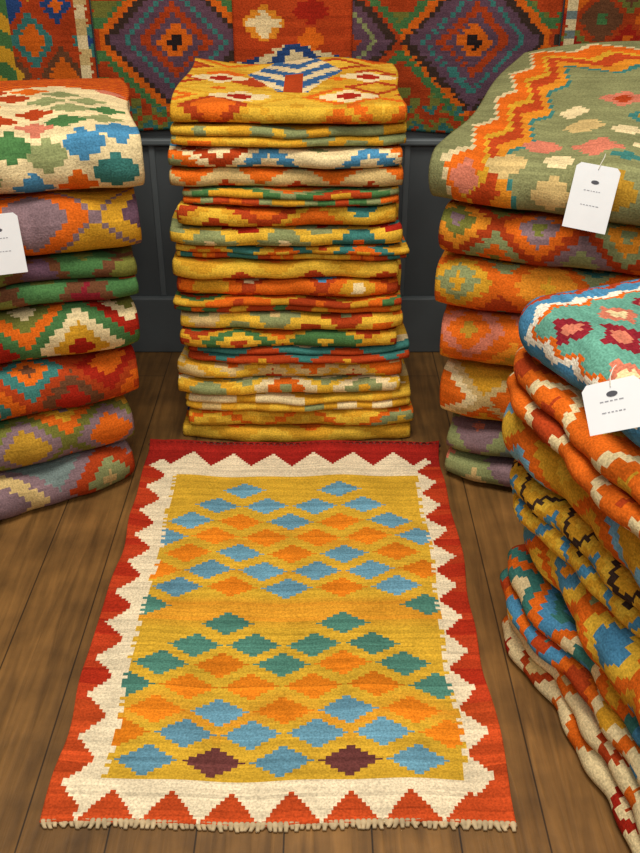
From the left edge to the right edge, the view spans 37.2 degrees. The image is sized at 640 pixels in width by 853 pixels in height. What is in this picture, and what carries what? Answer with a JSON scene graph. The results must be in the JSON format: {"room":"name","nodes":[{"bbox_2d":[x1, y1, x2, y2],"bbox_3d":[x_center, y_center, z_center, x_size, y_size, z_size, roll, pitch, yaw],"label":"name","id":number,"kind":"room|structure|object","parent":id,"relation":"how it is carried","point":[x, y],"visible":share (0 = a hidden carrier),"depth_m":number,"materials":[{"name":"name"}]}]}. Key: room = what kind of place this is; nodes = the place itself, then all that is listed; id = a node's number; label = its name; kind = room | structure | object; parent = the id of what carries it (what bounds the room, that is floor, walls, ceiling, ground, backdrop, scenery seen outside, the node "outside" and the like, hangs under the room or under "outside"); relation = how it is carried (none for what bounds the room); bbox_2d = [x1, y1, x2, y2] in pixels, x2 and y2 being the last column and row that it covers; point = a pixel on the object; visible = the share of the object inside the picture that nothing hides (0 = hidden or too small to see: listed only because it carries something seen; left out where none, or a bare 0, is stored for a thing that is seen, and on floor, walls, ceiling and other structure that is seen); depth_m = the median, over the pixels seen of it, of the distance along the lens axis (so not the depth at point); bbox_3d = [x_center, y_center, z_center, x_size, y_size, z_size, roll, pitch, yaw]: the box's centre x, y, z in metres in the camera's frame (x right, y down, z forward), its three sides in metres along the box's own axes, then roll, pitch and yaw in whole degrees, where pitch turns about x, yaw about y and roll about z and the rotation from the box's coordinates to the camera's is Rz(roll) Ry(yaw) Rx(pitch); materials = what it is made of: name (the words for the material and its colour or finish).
{"room":"store","nodes":[
{"label":"store","id":0,"kind":"room"},
{"bbox_2d":[0,352,631,852],"bbox_3d":[0.000,0.671,0.961,4.800,0.050,3.400,0,30,0],"label":"floor","id":1,"kind":"structure","parent":0,"point":[59,561],"depth_m":1.42,"materials":[{"name":"brown wood"}]},
{"bbox_2d":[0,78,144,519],"bbox_3d":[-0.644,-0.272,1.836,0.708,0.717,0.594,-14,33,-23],"label":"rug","id":2,"kind":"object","parent":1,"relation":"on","point":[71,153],"visible":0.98,"depth_m":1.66,"materials":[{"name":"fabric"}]},
{"bbox_2d":[0,212,27,274],"bbox_3d":[-0.517,-0.305,1.541,0.069,0.113,0.032,-7,31,-12],"label":"price tag","id":3,"kind":"object","parent":2,"relation":"hanging from","point":[12,255],"visible":1,"depth_m":1.54,"materials":[{"name":"paper"}]},
{"bbox_2d":[39,439,516,832],"bbox_3d":[-0.052,0.265,1.585,0.609,0.032,0.929,0,30,0],"label":"rug","id":4,"kind":"object","parent":1,"relation":"on","point":[285,636],"visible":1,"depth_m":1.45,"materials":[{"name":"fabric"}]},
{"bbox_2d":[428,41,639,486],"bbox_3d":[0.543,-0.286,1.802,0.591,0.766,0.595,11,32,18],"label":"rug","id":5,"kind":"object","parent":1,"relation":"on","point":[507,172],"visible":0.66,"depth_m":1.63,"materials":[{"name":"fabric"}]},
{"bbox_2d":[562,154,620,234],"bbox_3d":[0.416,-0.356,1.449,0.074,0.112,0.040,11,32,19],"label":"price tag","id":6,"kind":"object","parent":5,"relation":"hanging from","point":[594,187],"visible":1,"depth_m":1.44,"materials":[{"name":"paper"}]},
{"bbox_2d":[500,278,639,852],"bbox_3d":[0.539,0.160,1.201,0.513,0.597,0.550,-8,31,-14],"label":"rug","id":7,"kind":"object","parent":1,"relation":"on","point":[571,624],"visible":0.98,"depth_m":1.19,"materials":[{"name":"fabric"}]},
{"bbox_2d":[582,365,639,435],"bbox_3d":[0.300,-0.019,0.967,0.040,0.068,0.068,-10,31,-17],"label":"price tag","id":8,"kind":"object","parent":7,"relation":"hanging from","point":[612,405],"visible":1,"depth_m":0.97,"materials":[{"name":"paper"}]},
{"bbox_2d":[89,0,564,295],"bbox_3d":[0.000,-1.393,1.795,4.800,2.700,0.100,0,30,0],"label":"wall","id":9,"kind":"structure","parent":0,"point":[425,210],"depth_m":2.26,"materials":[{"name":"paint"}]},
{"bbox_2d":[0,0,97,80],"bbox_3d":[-0.794,-1.035,1.930,0.612,0.755,0.011,0,30,0],"label":"rug","id":10,"kind":"object","parent":9,"relation":"attached to","point":[40,39],"visible":0.66,"depth_m":2.04,"materials":[{"name":"fabric"}]},
{"bbox_2d":[148,146,166,295],"bbox_3d":[-0.385,-0.482,2.256,0.014,0.368,0.006,0,30,0],"label":"trim","id":11,"kind":"structure","parent":9,"relation":"attached to","point":[151,150],"depth_m":2.25,"materials":[{"name":"paint"}]},
{"bbox_2d":[130,296,446,351],"bbox_3d":[0.000,-0.256,2.378,4.800,0.147,0.020,0,30,0],"label":"baseboard","id":12,"kind":"structure","parent":9,"relation":"attached to","point":[160,326],"depth_m":2.36,"materials":[{"name":"paint"}]},
{"bbox_2d":[232,0,352,63],"bbox_3d":[-0.059,-1.040,1.904,0.254,0.620,0.031,0,30,0],"label":"rug","id":13,"kind":"object","parent":9,"relation":"hanging from","point":[264,31],"visible":0.86,"depth_m":2.01,"materials":[{"name":"fabric"}]},
{"bbox_2d":[141,138,443,145],"bbox_3d":[0.000,-0.646,2.156,4.800,0.015,0.016,0,30,0],"label":"trim","id":14,"kind":"structure","parent":9,"relation":"attached to","point":[145,141],"depth_m":2.15,"materials":[{"name":"paint"}]},
{"bbox_2d":[90,0,563,132],"bbox_3d":[0.015,-1.012,1.944,1.000,0.808,0.011,0,30,0],"label":"rug","id":15,"kind":"object","parent":9,"relation":"attached to","point":[446,55],"visible":0.56,"depth_m":2.05,"materials":[{"name":"fabric"}]},
{"bbox_2d":[400,146,410,295],"bbox_3d":[0.200,-0.482,2.256,0.014,0.368,0.006,0,30,0],"label":"trim","id":16,"kind":"structure","parent":9,"relation":"attached to","point":[407,150],"depth_m":2.23,"materials":[{"name":"paint"}]},
{"bbox_2d":[560,0,639,45],"bbox_3d":[0.834,-1.018,1.940,0.632,0.795,0.011,0,30,0],"label":"rug","id":17,"kind":"object","parent":9,"relation":"attached to","point":[584,21],"visible":0.3,"depth_m":2.02,"materials":[{"name":"fabric"}]}
]}

